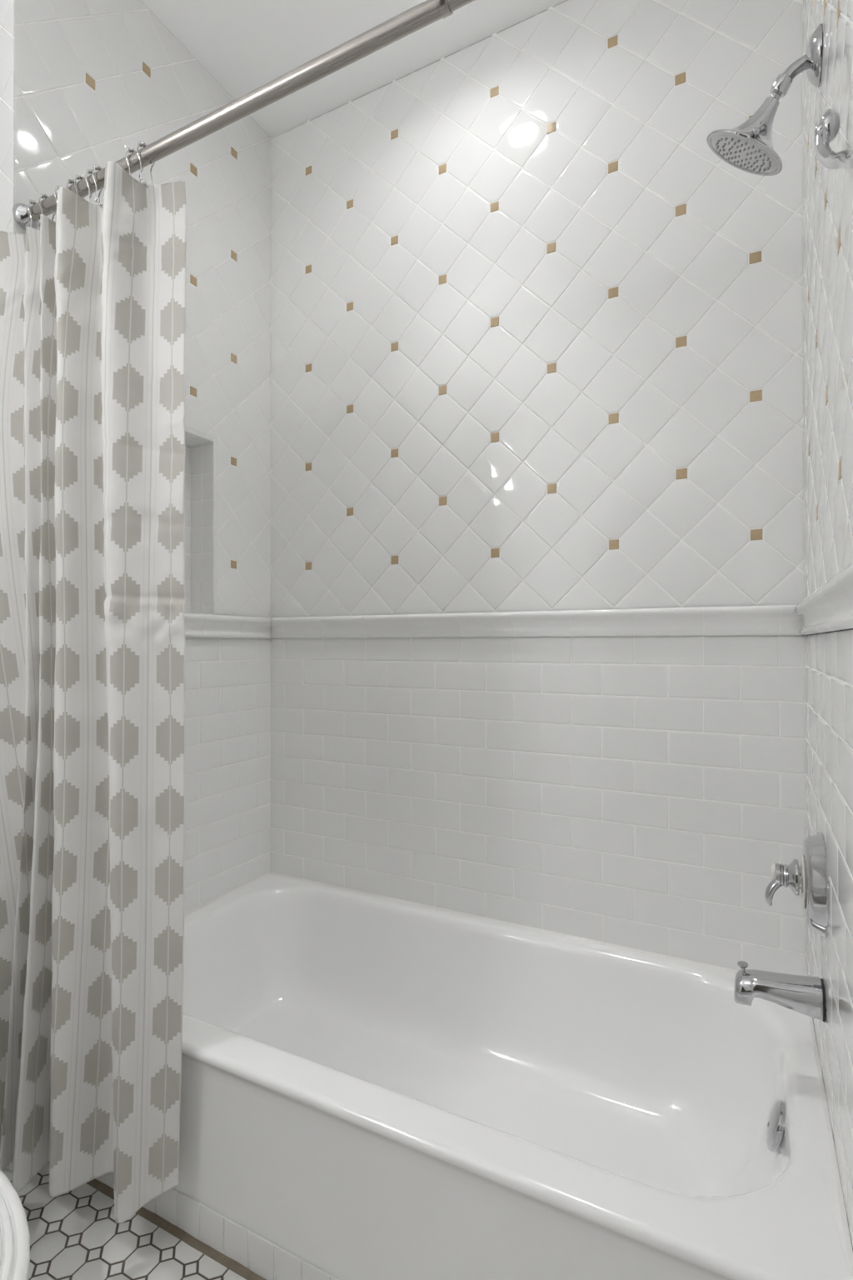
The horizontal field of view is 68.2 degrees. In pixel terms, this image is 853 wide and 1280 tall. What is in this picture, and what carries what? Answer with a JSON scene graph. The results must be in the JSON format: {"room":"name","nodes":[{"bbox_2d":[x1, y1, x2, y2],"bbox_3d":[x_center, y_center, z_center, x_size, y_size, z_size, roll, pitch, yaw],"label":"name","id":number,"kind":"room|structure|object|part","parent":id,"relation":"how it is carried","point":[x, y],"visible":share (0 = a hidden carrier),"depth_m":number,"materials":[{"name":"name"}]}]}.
{"room":"bathroom","nodes":[
{"label":"bathroom","id":0,"kind":"room"},
{"bbox_2d":[1,1160,246,1279],"bbox_3d":[-0.456,1.115,0.572,1.759,0.060,2.700,0,0,27],"label":"floor","id":1,"kind":"structure","parent":0,"point":[75,1234],"depth_m":1.14,"materials":[{"name":"white tile"}]},
{"bbox_2d":[0,1170,29,1279],"bbox_3d":[-0.781,0.697,0.706,0.826,0.774,0.470,0,0,27],"label":"toilet","id":2,"kind":"object","parent":1,"relation":"on","point":[14,1231],"visible":1,"depth_m":0.70,"materials":[{"name":"white ceramic"}]},
{"bbox_2d":[173,872,852,1279],"bbox_3d":[-0.011,0.910,1.337,1.458,0.358,0.735,0,0,27],"label":"bathtub","id":3,"kind":"object","parent":1,"relation":"on","point":[374,1087],"visible":0.78,"depth_m":1.22,"materials":[{"name":"ceramic"}]},
{"bbox_2d":[95,1173,338,1279],"bbox_3d":[-0.173,1.053,1.019,1.456,0.069,0.003,0,0,27],"label":"baseboard","id":4,"kind":"structure","parent":3,"relation":"attached to","point":[262,1257],"depth_m":1.10,"materials":[{"name":"white tile"}]},
{"bbox_3d":[0.592,0.815,1.055,0.044,0.076,0.079,0,0,27],"label":"overflow plate","id":5,"kind":"part","parent":3,"relation":"part of","materials":[{"name":"silver metal"}]},
{"bbox_2d":[0,0,270,1170],"bbox_3d":[-0.719,-0.256,1.673,0.100,2.695,0.791,0,0,27],"label":"wall","id":6,"kind":"structure","parent":0,"point":[83,82],"depth_m":1.78,"materials":[{"name":"white tile"}]},
{"bbox_2d":[85,1178,266,1279],"bbox_3d":[-0.177,1.085,1.011,1.456,0.007,0.015,0,0,27],"label":"trim","id":7,"kind":"structure","parent":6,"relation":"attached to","point":[181,1234],"depth_m":1.14,"materials":[{"name":"brown tile"}]},
{"bbox_2d":[184,613,271,638],"bbox_3d":[-0.661,-0.040,1.651,0.022,0.066,0.772,0,0,27],"label":"trim","id":8,"kind":"structure","parent":6,"relation":"attached to","point":[197,625],"depth_m":1.81,"materials":[{"name":"white tile"}]},
{"bbox_2d":[12,0,475,229],"bbox_3d":[-0.193,-0.889,0.992,1.458,0.052,0.052,0,0,27],"label":"curtain rod","id":9,"kind":"object","parent":6,"relation":"attached to","point":[427,12],"visible":0.96,"depth_m":1.01,"materials":[{"name":"silver metal"}]},
{"bbox_2d":[27,199,39,229],"bbox_3d":[-0.810,-0.868,1.307,0.011,0.082,0.035,0,0,18],"label":"curtain ring","id":10,"kind":"object","parent":9,"relation":"hanging from","point":[32,202],"visible":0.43,"depth_m":1.30,"materials":[{"name":"silver metal"}]},
{"bbox_2d":[38,193,56,220],"bbox_3d":[-0.774,-0.869,1.288,0.011,0.082,0.035,0,0,35],"label":"curtain ring","id":11,"kind":"object","parent":9,"relation":"hanging from","point":[42,196],"visible":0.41,"depth_m":1.28,"materials":[{"name":"silver metal"}]},
{"bbox_2d":[54,185,61,202],"bbox_3d":[-0.731,-0.869,1.266,0.011,0.082,0.035,0,0,24],"label":"curtain ring","id":12,"kind":"object","parent":9,"relation":"hanging from","point":[57,186],"visible":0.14,"depth_m":1.25,"materials":[{"name":"silver metal"}]},
{"bbox_2d":[0,160,187,1223],"bbox_3d":[-0.672,0.084,1.176,0.526,1.840,0.122,0,0,23],"label":"shower curtain","id":13,"kind":"object","parent":12,"relation":"hanging from","point":[93,299],"visible":0.99,"depth_m":1.16,"materials":[{"name":"fabric"}]},
{"bbox_2d":[66,179,84,198],"bbox_3d":[-0.695,-0.869,1.248,0.011,0.082,0.035,0,0,32],"label":"curtain ring","id":14,"kind":"object","parent":9,"relation":"hanging from","point":[70,181],"visible":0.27,"depth_m":1.24,"materials":[{"name":"silver metal"}]},
{"bbox_2d":[74,175,92,198],"bbox_3d":[-0.673,-0.869,1.237,0.011,0.082,0.035,0,0,39],"label":"curtain ring","id":15,"kind":"object","parent":9,"relation":"hanging from","point":[77,177],"visible":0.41,"depth_m":1.23,"materials":[{"name":"silver metal"}]},
{"bbox_2d":[85,169,102,204],"bbox_3d":[-0.644,-0.869,1.222,0.011,0.082,0.035,0,0,30],"label":"curtain ring","id":16,"kind":"object","parent":9,"relation":"hanging from","point":[88,171],"visible":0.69,"depth_m":1.21,"materials":[{"name":"silver metal"}]},
{"bbox_2d":[92,165,102,207],"bbox_3d":[-0.626,-0.869,1.213,0.011,0.082,0.035,0,0,32],"label":"curtain ring","id":17,"kind":"object","parent":9,"relation":"hanging from","point":[96,167],"visible":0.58,"depth_m":1.20,"materials":[{"name":"silver metal"}]},
{"bbox_2d":[125,147,144,182],"bbox_3d":[-0.541,-0.869,1.169,0.011,0.082,0.035,0,0,35],"label":"curtain ring","id":18,"kind":"object","parent":9,"relation":"hanging from","point":[129,150],"visible":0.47,"depth_m":1.16,"materials":[{"name":"silver metal"}]},
{"bbox_2d":[136,141,154,187],"bbox_3d":[-0.514,-0.870,1.156,0.011,0.082,0.035,0,0,36],"label":"curtain ring","id":19,"kind":"object","parent":9,"relation":"hanging from","point":[141,144],"visible":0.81,"depth_m":1.15,"materials":[{"name":"silver metal"}]},
{"bbox_2d":[140,0,564,138],"bbox_3d":[-0.503,-1.660,0.610,1.859,0.100,2.700,0,0,27],"label":"ceiling","id":20,"kind":"structure","parent":0,"point":[244,45],"depth_m":1.68,"materials":[{"name":"white paint"}]},
{"bbox_2d":[270,0,807,975],"bbox_3d":[0.177,-0.257,1.715,1.659,2.695,0.100,0,0,27],"label":"wall","id":21,"kind":"structure","parent":0,"point":[537,344],"depth_m":1.59,"materials":[{"name":"white tile"}]},
{"bbox_2d":[270,605,802,638],"bbox_3d":[0.150,-0.040,1.660,1.458,0.066,0.022,0,0,27],"label":"trim","id":22,"kind":"structure","parent":21,"relation":"attached to","point":[767,620],"depth_m":1.56,"materials":[{"name":"white tile"}]},
{"bbox_2d":[803,0,852,1250],"bbox_3d":[0.282,-0.265,0.204,0.100,2.695,2.502,0,0,27],"label":"wall","id":23,"kind":"structure","parent":0,"point":[828,193],"depth_m":0.92,"materials":[{"name":"white tile"}]},
{"bbox_2d":[707,23,823,175],"bbox_3d":[0.579,-0.903,1.087,0.172,0.194,0.139,0,0,27],"label":"shower","id":24,"kind":"object","parent":23,"relation":"attached to","point":[747,147],"visible":1,"depth_m":1.06,"materials":[{"name":"silver metal"}]},
{"bbox_3d":[0.543,-0.836,1.040,0.011,0.013,0.023,0,0,18],"label":"spray lever","id":25,"kind":"part","parent":24,"relation":"part of","materials":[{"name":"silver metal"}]},
{"bbox_3d":[0.618,-0.948,1.049,0.062,0.046,0.022,0,0,22],"label":"shower arm","id":26,"kind":"part","parent":24,"relation":"part of","materials":[{"name":"silver metal"}]},
{"bbox_2d":[734,960,826,1022],"bbox_3d":[0.591,0.586,1.057,0.132,0.065,0.059,0,0,27],"label":"tub spout","id":27,"kind":"object","parent":23,"relation":"attached to","point":[806,995],"visible":1,"depth_m":1.04,"materials":[{"name":"silver metal"}]},
{"bbox_3d":[0.543,0.564,1.081,0.017,0.022,0.017,0,0,27],"label":"diverter knob","id":28,"kind":"part","parent":27,"relation":"part of","materials":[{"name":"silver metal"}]},
{"bbox_2d":[765,832,829,938],"bbox_3d":[0.611,0.399,1.048,0.086,0.163,0.163,0,0,27],"label":"shower valve","id":29,"kind":"object","parent":23,"relation":"attached to","point":[812,877],"visible":1,"depth_m":1.00,"materials":[{"name":"silver metal"}]},
{"bbox_3d":[0.583,0.419,1.052,0.032,0.049,0.018,0,0,4],"label":"lever","id":30,"kind":"part","parent":29,"relation":"part of","materials":[{"name":"silver metal"}]},
{"bbox_2d":[794,561,852,635],"bbox_3d":[0.501,-0.045,0.766,0.022,0.066,1.294,0,0,27],"label":"trim","id":31,"kind":"structure","parent":23,"relation":"attached to","point":[829,608],"depth_m":0.83,"materials":[{"name":"white tile"}]},
{"bbox_2d":[814,108,852,171],"bbox_3d":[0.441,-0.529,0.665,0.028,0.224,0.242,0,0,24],"label":"robe hook","id":32,"kind":"object","parent":23,"relation":"attached to","point":[828,127],"visible":1,"depth_m":0.75,"materials":[{"name":"silver metal"}]},
{"bbox_3d":[0.444,-0.528,0.669,0.026,0.187,0.216,0,0,23],"label":"hook arm","id":33,"kind":"part","parent":32,"relation":"part of","materials":[{"name":"silver metal"}]}
]}

